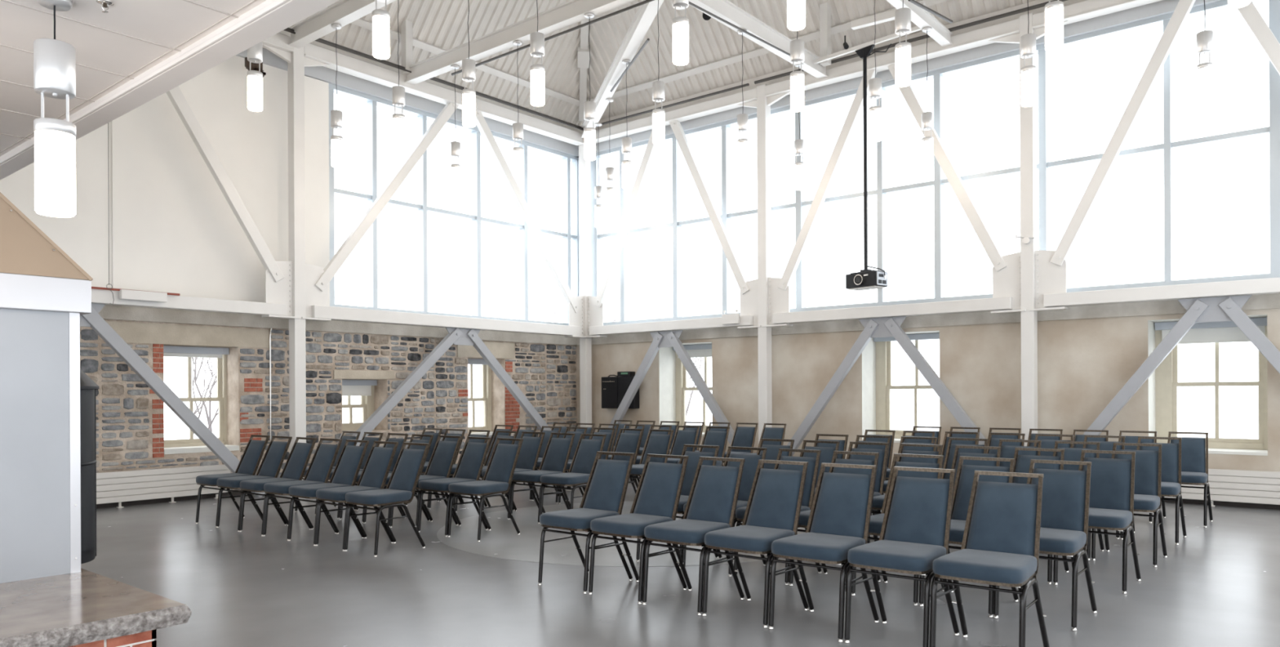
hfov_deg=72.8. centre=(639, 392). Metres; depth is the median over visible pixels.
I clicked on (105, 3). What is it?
sprinkler head
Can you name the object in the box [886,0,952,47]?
tie beam
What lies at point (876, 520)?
banquet chair
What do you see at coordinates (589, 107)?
pendant lamp
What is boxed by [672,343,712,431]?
window
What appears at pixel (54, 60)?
pendant lamp
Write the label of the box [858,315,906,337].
gusset plate
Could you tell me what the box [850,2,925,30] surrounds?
channel
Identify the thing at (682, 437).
banquet chair
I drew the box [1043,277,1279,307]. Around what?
steel beam
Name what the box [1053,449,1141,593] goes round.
banquet chair
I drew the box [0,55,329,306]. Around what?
wall
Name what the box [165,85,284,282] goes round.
diagonal brace
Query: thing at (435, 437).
banquet chair
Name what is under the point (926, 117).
pendant lamp
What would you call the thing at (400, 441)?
banquet chair
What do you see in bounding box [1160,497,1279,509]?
baseboard
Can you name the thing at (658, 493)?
banquet chair
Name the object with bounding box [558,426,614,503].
banquet chair
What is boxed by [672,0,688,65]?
pendant lamp
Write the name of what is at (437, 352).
diagonal brace
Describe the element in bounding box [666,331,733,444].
diagonal brace
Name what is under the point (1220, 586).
floor
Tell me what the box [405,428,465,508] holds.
banquet chair
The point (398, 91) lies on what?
pendant lamp
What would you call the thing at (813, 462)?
banquet chair
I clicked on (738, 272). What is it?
diagonal brace
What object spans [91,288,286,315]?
steel beam
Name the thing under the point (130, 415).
wall
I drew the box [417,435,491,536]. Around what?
banquet chair
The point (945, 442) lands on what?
banquet chair
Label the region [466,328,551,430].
diagonal brace
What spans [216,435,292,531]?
banquet chair
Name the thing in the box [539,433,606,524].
banquet chair
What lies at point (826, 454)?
banquet chair
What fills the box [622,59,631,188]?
pendant lamp
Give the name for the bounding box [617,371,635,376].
display unit
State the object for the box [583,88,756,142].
beam
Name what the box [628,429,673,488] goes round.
banquet chair
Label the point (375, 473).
banquet chair
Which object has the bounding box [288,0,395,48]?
tie beam
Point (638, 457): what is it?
banquet chair
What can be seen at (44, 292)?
hood
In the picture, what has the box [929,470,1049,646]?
banquet chair
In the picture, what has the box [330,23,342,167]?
pendant lamp
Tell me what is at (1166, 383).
window
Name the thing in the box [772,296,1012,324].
steel beam
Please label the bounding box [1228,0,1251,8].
pendant lamp
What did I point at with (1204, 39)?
pendant lamp
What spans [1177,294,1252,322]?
gusset plate
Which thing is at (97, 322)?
diagonal brace
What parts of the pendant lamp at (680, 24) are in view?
lamp shade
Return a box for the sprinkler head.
[96,0,114,13]
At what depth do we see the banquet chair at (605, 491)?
6.22 m
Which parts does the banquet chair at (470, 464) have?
leg, seat frame, seat, leg, backrest, frame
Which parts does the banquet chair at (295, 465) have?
leg, seat frame, leg, seat, backrest, frame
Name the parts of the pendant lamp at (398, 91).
lamp shade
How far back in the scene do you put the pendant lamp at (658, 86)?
10.04 m
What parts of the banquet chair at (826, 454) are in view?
backrest, frame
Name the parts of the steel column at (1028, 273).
gusset plate, bearing plate, bearing plate, gusset plate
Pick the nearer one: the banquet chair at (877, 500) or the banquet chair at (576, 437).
the banquet chair at (877, 500)
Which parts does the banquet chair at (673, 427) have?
seat, backrest, frame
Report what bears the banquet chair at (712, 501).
on the floor
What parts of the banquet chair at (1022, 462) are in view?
backrest, frame, leg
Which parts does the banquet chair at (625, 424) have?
backrest, frame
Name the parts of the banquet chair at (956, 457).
frame, backrest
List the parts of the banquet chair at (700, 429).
backrest, frame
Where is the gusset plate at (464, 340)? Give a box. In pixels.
[445,327,480,345]
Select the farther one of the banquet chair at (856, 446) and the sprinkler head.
the banquet chair at (856, 446)
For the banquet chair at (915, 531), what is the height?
0.908 m
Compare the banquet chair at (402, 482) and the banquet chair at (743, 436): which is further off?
the banquet chair at (743, 436)
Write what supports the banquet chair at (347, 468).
on the floor
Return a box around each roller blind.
[163,352,222,357]
[342,385,371,395]
[677,348,711,357]
[1161,325,1265,343]
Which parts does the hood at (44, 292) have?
corner trim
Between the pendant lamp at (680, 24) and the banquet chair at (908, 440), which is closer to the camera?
the pendant lamp at (680, 24)
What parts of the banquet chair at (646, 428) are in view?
backrest, frame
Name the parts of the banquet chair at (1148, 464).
leg, backrest, frame, seat frame, seat, leg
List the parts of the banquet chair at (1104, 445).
backrest, frame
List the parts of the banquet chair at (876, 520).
leg, seat frame, seat, frame, leg, backrest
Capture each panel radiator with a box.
[96,464,230,507]
[1160,468,1279,506]
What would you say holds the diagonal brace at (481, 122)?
attached to the steel column at (589, 314)
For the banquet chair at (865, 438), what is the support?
on the floor
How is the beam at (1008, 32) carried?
attached to the steel column at (764, 298)
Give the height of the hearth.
0.380 m
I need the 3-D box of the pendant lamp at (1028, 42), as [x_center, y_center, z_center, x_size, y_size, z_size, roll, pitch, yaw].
[3.944,-3.818,8.816,0.146,1.802,0.146,0,0,35]
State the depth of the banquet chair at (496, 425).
12.01 m
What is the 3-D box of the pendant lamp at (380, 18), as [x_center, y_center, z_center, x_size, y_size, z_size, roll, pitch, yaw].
[-2.231,-3.788,7.468,0.146,1.802,0.146,0,0,-28]
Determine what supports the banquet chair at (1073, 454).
on the floor
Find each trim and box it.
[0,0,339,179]
[235,26,579,156]
[319,0,949,106]
[577,0,1222,157]
[577,18,590,120]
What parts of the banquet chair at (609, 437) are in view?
leg, seat, backrest, frame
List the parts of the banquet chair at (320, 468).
leg, seat frame, leg, seat, backrest, frame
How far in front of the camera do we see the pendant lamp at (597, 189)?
15.12 m
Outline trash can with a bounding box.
[80,368,99,563]
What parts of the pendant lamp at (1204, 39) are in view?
lamp shade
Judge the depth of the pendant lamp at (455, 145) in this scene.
12.41 m
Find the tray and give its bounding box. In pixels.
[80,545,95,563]
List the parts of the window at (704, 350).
sash, sash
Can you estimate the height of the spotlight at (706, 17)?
0.233 m
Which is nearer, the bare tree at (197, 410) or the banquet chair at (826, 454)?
the banquet chair at (826, 454)
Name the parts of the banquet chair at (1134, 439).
backrest, frame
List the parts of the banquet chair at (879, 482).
backrest, seat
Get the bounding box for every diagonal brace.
[80,306,265,497]
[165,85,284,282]
[314,102,458,291]
[351,327,462,445]
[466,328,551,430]
[475,110,580,312]
[593,128,657,306]
[608,332,663,427]
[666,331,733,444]
[669,120,749,293]
[777,69,876,290]
[786,319,878,456]
[884,317,985,444]
[887,63,1006,271]
[1049,0,1195,266]
[1073,298,1208,445]
[1217,297,1279,373]
[1236,0,1279,75]
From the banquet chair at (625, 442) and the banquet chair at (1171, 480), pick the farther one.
the banquet chair at (625, 442)
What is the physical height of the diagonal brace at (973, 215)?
3.127 m
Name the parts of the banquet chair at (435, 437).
backrest, frame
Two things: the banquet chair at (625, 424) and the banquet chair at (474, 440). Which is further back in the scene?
the banquet chair at (625, 424)
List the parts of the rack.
panel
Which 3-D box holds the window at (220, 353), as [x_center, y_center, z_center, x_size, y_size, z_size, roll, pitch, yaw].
[-5.972,0.056,11.517,0.230,1.325,0.950,0,0,40]
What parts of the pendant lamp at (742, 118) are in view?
lamp shade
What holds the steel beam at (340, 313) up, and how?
attached to the steel column at (297, 290)
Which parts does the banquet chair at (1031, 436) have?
backrest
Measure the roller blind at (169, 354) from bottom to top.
0.050 m
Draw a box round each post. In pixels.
[400,19,413,75]
[819,2,831,66]
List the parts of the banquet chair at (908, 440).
seat, backrest, frame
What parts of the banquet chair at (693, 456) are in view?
leg, seat frame, leg, seat, backrest, frame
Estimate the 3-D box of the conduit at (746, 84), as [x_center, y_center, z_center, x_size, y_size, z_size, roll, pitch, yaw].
[0.356,-4.877,14.889,3.540,0.037,0.037,0,0,40]
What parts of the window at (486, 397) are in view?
sash, sash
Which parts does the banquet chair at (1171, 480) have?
backrest, frame, seat frame, seat, leg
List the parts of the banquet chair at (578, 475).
leg, seat frame, seat, leg, backrest, frame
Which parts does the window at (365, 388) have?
sash, sash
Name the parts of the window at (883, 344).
frame, sash, sash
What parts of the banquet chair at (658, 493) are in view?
leg, seat frame, seat, leg, backrest, frame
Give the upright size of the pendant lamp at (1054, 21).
1.802 m
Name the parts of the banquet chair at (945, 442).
frame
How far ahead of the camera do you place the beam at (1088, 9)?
10.74 m
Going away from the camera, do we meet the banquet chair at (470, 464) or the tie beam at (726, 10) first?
the banquet chair at (470, 464)
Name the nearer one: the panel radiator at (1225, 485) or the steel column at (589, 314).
the panel radiator at (1225, 485)
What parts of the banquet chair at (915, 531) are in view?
leg, seat frame, seat, backrest, frame, leg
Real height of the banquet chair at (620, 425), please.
0.908 m
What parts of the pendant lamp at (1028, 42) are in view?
lamp shade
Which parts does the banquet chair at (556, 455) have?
leg, seat frame, seat, leg, backrest, frame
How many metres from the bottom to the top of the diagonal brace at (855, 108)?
3.127 m
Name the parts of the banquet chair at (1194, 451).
frame, backrest, seat frame, seat, leg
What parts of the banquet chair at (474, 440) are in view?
leg, seat, frame, backrest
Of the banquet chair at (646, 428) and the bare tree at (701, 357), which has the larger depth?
the bare tree at (701, 357)
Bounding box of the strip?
[91,286,179,295]
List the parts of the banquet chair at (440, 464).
leg, leg, seat, backrest, frame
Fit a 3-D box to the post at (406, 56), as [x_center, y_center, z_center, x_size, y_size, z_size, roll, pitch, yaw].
[-3.514,-5.193,13.078,0.120,0.780,0.120,0,0,40]
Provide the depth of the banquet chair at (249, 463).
9.20 m
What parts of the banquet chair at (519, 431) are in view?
backrest, frame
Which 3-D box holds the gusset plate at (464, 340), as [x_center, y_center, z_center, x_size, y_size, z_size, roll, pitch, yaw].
[-2.863,-0.906,14.062,0.020,0.280,0.720,0,0,40]
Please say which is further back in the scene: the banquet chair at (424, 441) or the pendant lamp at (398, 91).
the pendant lamp at (398, 91)
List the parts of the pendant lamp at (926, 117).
lamp shade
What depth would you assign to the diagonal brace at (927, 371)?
12.01 m
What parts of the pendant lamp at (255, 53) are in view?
lamp shade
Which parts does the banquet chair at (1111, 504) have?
leg, backrest, frame, seat frame, seat, leg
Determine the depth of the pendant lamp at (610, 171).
13.86 m
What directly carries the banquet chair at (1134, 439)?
on the floor
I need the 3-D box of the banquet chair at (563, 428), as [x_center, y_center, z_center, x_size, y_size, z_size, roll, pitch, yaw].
[-1.333,0.902,12.589,0.464,0.908,0.623,0,0,39]
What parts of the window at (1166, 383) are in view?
sash, sash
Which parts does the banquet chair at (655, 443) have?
seat frame, seat, backrest, frame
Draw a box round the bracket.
[244,57,266,76]
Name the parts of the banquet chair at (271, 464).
leg, seat frame, leg, seat, backrest, frame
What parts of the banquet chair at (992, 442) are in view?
backrest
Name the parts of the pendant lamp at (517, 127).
lamp shade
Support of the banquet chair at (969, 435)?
on the floor
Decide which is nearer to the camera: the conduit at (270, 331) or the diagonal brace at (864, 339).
the conduit at (270, 331)
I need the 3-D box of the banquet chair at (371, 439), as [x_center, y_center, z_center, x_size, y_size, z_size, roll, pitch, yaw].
[-3.239,0.911,9.696,0.464,0.908,0.623,0,0,40]
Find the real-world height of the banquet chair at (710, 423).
0.908 m
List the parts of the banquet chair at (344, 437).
seat, backrest, frame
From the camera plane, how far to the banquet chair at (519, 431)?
11.70 m
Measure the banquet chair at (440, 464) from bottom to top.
0.908 m
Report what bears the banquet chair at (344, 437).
on the floor
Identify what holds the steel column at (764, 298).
on the floor
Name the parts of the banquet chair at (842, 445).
backrest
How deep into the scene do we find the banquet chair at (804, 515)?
6.26 m
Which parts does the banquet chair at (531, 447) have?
seat, leg, backrest, frame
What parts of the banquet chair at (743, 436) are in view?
seat, backrest, frame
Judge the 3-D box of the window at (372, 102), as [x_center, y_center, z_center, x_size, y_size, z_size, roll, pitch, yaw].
[-2.885,-2.816,14.721,0.180,3.440,5.360,0,0,40]
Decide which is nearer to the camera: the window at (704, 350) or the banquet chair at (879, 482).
the banquet chair at (879, 482)
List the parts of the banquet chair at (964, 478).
leg, seat frame, seat, backrest, frame, leg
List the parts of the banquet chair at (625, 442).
backrest, frame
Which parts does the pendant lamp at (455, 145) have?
lamp shade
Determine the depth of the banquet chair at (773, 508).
5.36 m
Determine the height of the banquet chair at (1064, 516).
0.908 m
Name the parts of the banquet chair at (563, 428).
backrest, frame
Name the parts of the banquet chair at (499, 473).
leg, seat frame, seat, leg, backrest, frame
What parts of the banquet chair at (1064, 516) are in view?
leg, backrest, frame, seat frame, seat, leg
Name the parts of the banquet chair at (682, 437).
seat, backrest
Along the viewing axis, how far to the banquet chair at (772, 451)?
8.05 m
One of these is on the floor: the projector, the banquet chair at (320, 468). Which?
the banquet chair at (320, 468)
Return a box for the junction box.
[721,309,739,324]
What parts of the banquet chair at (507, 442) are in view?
leg, seat, backrest, frame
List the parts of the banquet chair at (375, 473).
leg, seat frame, leg, seat, backrest, frame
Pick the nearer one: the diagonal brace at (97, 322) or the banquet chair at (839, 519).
the banquet chair at (839, 519)
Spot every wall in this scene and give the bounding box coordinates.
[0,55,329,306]
[80,304,577,489]
[577,293,1279,471]
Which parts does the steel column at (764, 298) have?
gusset plate, bearing plate, bearing plate, gusset plate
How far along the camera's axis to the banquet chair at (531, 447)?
9.70 m
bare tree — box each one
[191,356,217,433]
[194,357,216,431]
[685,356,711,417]
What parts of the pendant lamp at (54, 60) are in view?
rod, lamp shade, rod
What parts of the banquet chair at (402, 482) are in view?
leg, seat, seat frame, leg, backrest, frame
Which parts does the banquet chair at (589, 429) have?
backrest, frame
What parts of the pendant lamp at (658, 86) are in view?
lamp shade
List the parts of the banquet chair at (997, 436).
backrest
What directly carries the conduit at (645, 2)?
attached to the tie beam at (571, 12)
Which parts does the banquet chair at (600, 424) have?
backrest, frame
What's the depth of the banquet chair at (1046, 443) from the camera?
8.70 m
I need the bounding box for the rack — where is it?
[601,374,639,408]
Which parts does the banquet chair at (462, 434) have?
seat, backrest, frame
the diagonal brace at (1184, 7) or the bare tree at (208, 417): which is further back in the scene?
the bare tree at (208, 417)
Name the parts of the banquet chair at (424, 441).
leg, seat, leg, backrest, frame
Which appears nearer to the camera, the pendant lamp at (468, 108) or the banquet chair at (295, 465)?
the banquet chair at (295, 465)
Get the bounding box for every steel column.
[261,45,331,479]
[564,143,607,426]
[737,84,792,443]
[991,12,1068,445]
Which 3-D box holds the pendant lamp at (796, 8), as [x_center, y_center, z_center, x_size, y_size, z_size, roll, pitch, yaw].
[1.242,-3.805,6.910,0.146,1.802,0.146,0,0,13]
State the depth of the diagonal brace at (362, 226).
12.88 m
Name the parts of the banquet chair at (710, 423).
backrest, frame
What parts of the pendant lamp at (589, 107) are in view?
lamp shade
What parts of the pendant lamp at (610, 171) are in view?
lamp shade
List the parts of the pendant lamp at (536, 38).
lamp shade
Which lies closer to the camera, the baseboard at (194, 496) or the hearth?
the hearth
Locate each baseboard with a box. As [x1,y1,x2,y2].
[96,472,424,508]
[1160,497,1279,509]
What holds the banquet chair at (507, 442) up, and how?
on the floor
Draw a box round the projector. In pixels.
[845,43,891,290]
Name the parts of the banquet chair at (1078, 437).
backrest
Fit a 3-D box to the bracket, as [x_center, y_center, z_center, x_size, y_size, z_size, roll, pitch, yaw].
[-5.037,-4.376,11.356,0.060,0.480,0.259,0,0,40]
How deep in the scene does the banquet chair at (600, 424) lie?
12.12 m
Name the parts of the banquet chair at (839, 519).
leg, seat frame, seat, backrest, frame, leg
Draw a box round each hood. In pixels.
[0,191,93,582]
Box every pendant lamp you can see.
[33,0,75,217]
[247,41,262,111]
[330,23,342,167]
[372,0,390,59]
[392,3,404,148]
[450,64,460,192]
[462,3,475,127]
[512,40,523,177]
[529,0,544,106]
[583,12,595,160]
[594,122,603,226]
[605,97,614,212]
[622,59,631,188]
[652,0,665,144]
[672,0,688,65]
[737,28,748,170]
[787,0,805,31]
[790,31,804,111]
[794,62,804,190]
[868,0,881,142]
[894,0,911,87]
[921,26,933,168]
[1020,1,1035,106]
[1044,0,1063,51]
[1195,0,1213,104]
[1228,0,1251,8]
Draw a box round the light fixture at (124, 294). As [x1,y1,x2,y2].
[119,288,167,302]
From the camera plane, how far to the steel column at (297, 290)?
11.80 m
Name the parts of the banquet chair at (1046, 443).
frame, backrest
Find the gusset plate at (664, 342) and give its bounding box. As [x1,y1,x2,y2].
[649,329,683,347]
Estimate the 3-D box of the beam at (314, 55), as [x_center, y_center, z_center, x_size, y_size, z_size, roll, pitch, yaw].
[-2.876,-4.647,14.068,0.200,0.318,5.576,0,0,40]
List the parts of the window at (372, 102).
sill rail, head rail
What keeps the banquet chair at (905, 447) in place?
on the floor
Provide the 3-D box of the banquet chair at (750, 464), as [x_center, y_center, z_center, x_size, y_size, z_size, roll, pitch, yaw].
[0.670,0.892,6.702,0.464,0.908,0.623,0,0,39]
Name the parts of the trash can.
panel, frame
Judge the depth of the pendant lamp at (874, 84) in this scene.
9.98 m
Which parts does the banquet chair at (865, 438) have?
backrest, frame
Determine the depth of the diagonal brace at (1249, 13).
9.63 m
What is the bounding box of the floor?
[80,468,1279,646]
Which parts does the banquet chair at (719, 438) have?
seat, backrest, frame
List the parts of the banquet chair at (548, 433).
backrest, frame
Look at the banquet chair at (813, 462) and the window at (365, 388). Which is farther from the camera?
the window at (365, 388)
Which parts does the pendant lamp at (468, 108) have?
lamp shade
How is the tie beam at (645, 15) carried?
attached to the tie beam at (571, 12)
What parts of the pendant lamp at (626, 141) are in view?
lamp shade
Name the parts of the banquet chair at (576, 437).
seat, leg, backrest, frame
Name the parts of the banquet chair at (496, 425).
backrest, frame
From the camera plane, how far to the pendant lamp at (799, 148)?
12.39 m
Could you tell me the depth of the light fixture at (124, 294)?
10.18 m
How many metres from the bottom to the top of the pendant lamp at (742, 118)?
1.802 m
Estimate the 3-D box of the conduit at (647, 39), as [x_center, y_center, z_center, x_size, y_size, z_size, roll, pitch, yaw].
[-0.167,-4.649,12.409,0.031,0.031,2.028,0,0,-16]
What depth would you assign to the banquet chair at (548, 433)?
11.36 m
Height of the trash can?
1.220 m
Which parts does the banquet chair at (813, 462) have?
leg, seat frame, seat, leg, backrest, frame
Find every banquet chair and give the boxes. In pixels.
[195,434,269,527]
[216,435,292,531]
[239,436,316,536]
[262,437,342,540]
[288,439,368,546]
[294,431,360,515]
[315,440,398,551]
[316,431,382,519]
[339,432,408,523]
[344,441,429,556]
[363,433,433,526]
[384,427,442,501]
[389,435,461,528]
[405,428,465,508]
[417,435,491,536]
[428,429,489,509]
[447,437,523,541]
[454,430,517,512]
[481,424,513,479]
[481,431,545,519]
[484,425,537,497]
[509,432,575,523]
[523,422,571,488]
[528,426,561,500]
[531,426,586,503]
[537,451,635,593]
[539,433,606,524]
[545,422,595,490]
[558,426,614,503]
[568,423,618,490]
[588,453,688,604]
[607,423,644,483]
[610,427,643,493]
[612,419,632,447]
[612,420,655,481]
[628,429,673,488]
[635,420,679,475]
[635,424,671,476]
[635,444,719,568]
[641,456,745,615]
[666,425,699,462]
[668,421,704,454]
[677,426,729,466]
[682,445,767,576]
[694,422,730,466]
[702,459,808,627]
[723,422,758,462]
[733,448,822,585]
[746,422,786,454]
[756,438,794,468]
[768,462,879,642]
[788,450,880,594]
[796,440,839,533]
[813,433,848,458]
[844,466,959,646]
[846,441,888,514]
[851,453,943,605]
[853,435,890,536]
[862,429,895,514]
[868,443,942,540]
[871,435,937,536]
[880,430,934,510]
[911,426,941,451]
[919,455,1018,617]
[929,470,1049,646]
[941,431,978,468]
[941,437,987,479]
[947,444,1001,553]
[948,426,980,444]
[986,427,1021,444]
[986,432,1025,453]
[993,458,1097,631]
[998,439,1041,466]
[1012,447,1069,584]
[1026,428,1062,446]
[1033,433,1073,455]
[1053,440,1104,559]
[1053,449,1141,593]
[1072,429,1108,448]
[1083,435,1124,538]
[1091,442,1167,567]
[1118,430,1158,523]
[1120,435,1186,544]
[1153,431,1213,527]
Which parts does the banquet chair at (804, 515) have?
leg, seat frame, seat, backrest, frame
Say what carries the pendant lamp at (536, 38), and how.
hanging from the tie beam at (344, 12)
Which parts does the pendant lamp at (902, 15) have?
lamp shade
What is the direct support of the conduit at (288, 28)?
attached to the tie beam at (571, 12)
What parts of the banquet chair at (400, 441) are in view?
leg, seat, backrest, frame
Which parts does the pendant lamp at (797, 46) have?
lamp shade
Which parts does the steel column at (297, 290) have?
gusset plate, bearing plate, gusset plate, bearing plate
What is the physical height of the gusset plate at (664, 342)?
0.280 m
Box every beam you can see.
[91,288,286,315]
[262,32,293,62]
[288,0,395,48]
[304,43,584,145]
[311,304,581,335]
[404,0,635,84]
[581,0,663,137]
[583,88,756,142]
[589,315,753,335]
[688,0,827,79]
[764,17,1019,106]
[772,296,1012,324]
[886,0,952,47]
[1031,0,1161,39]
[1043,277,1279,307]
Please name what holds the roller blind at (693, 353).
attached to the window at (704, 350)
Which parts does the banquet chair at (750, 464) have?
leg, seat, leg, backrest, frame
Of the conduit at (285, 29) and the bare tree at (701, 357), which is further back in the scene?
the bare tree at (701, 357)
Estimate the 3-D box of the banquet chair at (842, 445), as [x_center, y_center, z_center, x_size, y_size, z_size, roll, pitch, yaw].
[1.798,0.887,8.727,0.464,0.908,0.623,0,0,39]
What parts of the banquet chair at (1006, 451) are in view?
frame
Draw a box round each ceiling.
[0,0,266,156]
[291,0,1035,125]
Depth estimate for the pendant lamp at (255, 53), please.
8.80 m
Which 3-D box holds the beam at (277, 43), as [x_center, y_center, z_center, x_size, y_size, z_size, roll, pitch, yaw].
[-6.011,-4.632,10.273,0.200,0.318,3.950,0,0,40]
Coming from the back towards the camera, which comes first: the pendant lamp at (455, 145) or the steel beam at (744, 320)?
the steel beam at (744, 320)
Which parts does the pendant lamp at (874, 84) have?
lamp shade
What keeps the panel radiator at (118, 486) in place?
on the floor
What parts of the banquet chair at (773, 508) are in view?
leg, seat frame, seat, leg, backrest, frame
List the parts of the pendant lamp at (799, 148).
lamp shade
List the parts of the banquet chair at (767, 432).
frame, backrest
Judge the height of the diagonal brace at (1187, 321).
2.410 m
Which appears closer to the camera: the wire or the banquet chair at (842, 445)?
the banquet chair at (842, 445)
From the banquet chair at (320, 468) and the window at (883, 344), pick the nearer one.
the banquet chair at (320, 468)
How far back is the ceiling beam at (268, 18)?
4.17 m
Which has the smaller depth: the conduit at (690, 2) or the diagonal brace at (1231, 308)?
the diagonal brace at (1231, 308)
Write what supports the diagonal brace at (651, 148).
attached to the steel column at (589, 314)
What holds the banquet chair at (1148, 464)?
on the floor
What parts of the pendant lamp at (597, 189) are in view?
lamp shade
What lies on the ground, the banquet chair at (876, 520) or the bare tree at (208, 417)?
the bare tree at (208, 417)
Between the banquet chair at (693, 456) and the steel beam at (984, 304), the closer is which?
the banquet chair at (693, 456)
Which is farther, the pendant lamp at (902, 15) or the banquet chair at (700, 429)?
the banquet chair at (700, 429)
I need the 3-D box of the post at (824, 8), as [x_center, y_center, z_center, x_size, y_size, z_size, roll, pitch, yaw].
[2.735,-5.273,12.793,0.120,0.880,0.120,0,0,40]
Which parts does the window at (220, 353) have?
sash, sash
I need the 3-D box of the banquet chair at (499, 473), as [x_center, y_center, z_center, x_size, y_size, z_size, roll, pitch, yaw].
[-1.456,0.903,8.230,0.464,0.908,0.623,0,0,39]
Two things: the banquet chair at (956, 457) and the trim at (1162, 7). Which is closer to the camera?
the banquet chair at (956, 457)
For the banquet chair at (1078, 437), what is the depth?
9.66 m
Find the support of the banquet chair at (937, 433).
on the floor
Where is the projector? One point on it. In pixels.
(865, 279)
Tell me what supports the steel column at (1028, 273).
on the floor
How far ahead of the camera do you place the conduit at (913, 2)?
10.60 m
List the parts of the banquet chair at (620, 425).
backrest, frame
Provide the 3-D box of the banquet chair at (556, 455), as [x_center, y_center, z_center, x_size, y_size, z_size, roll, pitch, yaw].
[-1.036,0.901,9.310,0.464,0.908,0.623,0,0,39]
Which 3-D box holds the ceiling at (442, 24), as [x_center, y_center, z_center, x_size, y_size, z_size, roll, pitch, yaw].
[0.539,-8.026,8.667,12.750,5.907,10.200,0,0,40]
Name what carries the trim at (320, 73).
attached to the wall at (173, 228)
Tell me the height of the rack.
0.619 m
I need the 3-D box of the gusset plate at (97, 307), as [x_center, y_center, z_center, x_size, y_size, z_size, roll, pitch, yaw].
[-6.410,-0.889,9.768,0.020,0.280,0.720,0,0,40]
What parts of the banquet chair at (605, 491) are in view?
leg, seat frame, seat, leg, backrest, frame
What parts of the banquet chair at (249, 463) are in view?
leg, seat frame, leg, seat, backrest, frame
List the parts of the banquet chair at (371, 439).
leg, seat, backrest, frame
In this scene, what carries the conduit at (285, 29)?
attached to the tie beam at (571, 12)
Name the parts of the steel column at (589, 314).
gusset plate, bearing plate, gusset plate, bearing plate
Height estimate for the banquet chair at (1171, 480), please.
0.908 m
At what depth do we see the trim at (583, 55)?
15.42 m
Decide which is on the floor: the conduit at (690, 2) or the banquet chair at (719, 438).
the banquet chair at (719, 438)
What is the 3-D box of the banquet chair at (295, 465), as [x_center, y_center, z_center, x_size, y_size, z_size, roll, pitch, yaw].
[-3.582,0.913,8.599,0.464,0.908,0.623,0,0,39]
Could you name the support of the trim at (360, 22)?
attached to the ceiling at (442, 24)
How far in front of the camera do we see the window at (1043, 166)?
12.26 m
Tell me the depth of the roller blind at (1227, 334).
10.53 m
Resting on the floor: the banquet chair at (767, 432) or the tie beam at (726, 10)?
the banquet chair at (767, 432)
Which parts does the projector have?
connector panel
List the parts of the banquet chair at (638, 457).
seat, frame, backrest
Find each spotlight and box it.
[702,12,711,20]
[843,35,848,48]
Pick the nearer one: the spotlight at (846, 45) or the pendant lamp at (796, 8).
the pendant lamp at (796, 8)
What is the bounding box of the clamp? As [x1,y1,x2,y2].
[1015,234,1034,244]
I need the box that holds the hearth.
[0,568,191,646]
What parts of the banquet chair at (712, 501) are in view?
leg, seat frame, seat, leg, backrest, frame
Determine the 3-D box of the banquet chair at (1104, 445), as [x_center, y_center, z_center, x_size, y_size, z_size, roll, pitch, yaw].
[4.337,0.875,8.212,0.464,0.908,0.623,0,0,39]
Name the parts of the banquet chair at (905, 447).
seat, frame, backrest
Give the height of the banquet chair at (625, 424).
0.908 m
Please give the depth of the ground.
65.18 m
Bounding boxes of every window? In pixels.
[163,345,229,447]
[328,83,578,324]
[342,379,377,431]
[467,358,491,432]
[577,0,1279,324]
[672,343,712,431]
[873,333,939,438]
[1155,316,1267,449]
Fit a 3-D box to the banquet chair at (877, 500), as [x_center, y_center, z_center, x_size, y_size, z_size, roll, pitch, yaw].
[2.153,0.885,6.993,0.464,0.908,0.623,0,0,40]
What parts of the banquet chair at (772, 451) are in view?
backrest, frame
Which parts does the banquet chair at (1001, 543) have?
leg, seat frame, seat, backrest, frame, leg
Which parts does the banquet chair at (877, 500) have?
seat frame, seat, backrest, frame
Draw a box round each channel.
[813,26,920,64]
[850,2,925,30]
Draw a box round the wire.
[106,122,114,303]
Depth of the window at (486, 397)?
15.44 m
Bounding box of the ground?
[164,411,1258,439]
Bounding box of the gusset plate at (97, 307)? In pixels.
[80,302,105,326]
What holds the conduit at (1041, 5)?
attached to the tie beam at (726, 10)
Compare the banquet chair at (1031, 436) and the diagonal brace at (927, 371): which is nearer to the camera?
the banquet chair at (1031, 436)
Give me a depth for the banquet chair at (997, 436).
10.22 m
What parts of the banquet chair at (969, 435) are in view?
backrest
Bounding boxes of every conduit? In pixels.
[269,328,271,440]
[284,28,583,130]
[285,27,582,128]
[451,0,653,75]
[601,83,749,124]
[610,38,649,92]
[688,1,790,56]
[754,0,1066,84]
[907,0,952,23]
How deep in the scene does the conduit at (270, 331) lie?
11.95 m
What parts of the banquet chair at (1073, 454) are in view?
backrest, frame, leg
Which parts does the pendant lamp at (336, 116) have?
lamp shade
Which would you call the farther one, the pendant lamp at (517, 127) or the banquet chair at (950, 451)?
the pendant lamp at (517, 127)
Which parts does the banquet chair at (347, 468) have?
leg, seat frame, leg, seat, backrest, frame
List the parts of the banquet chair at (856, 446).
backrest, frame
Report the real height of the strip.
0.024 m

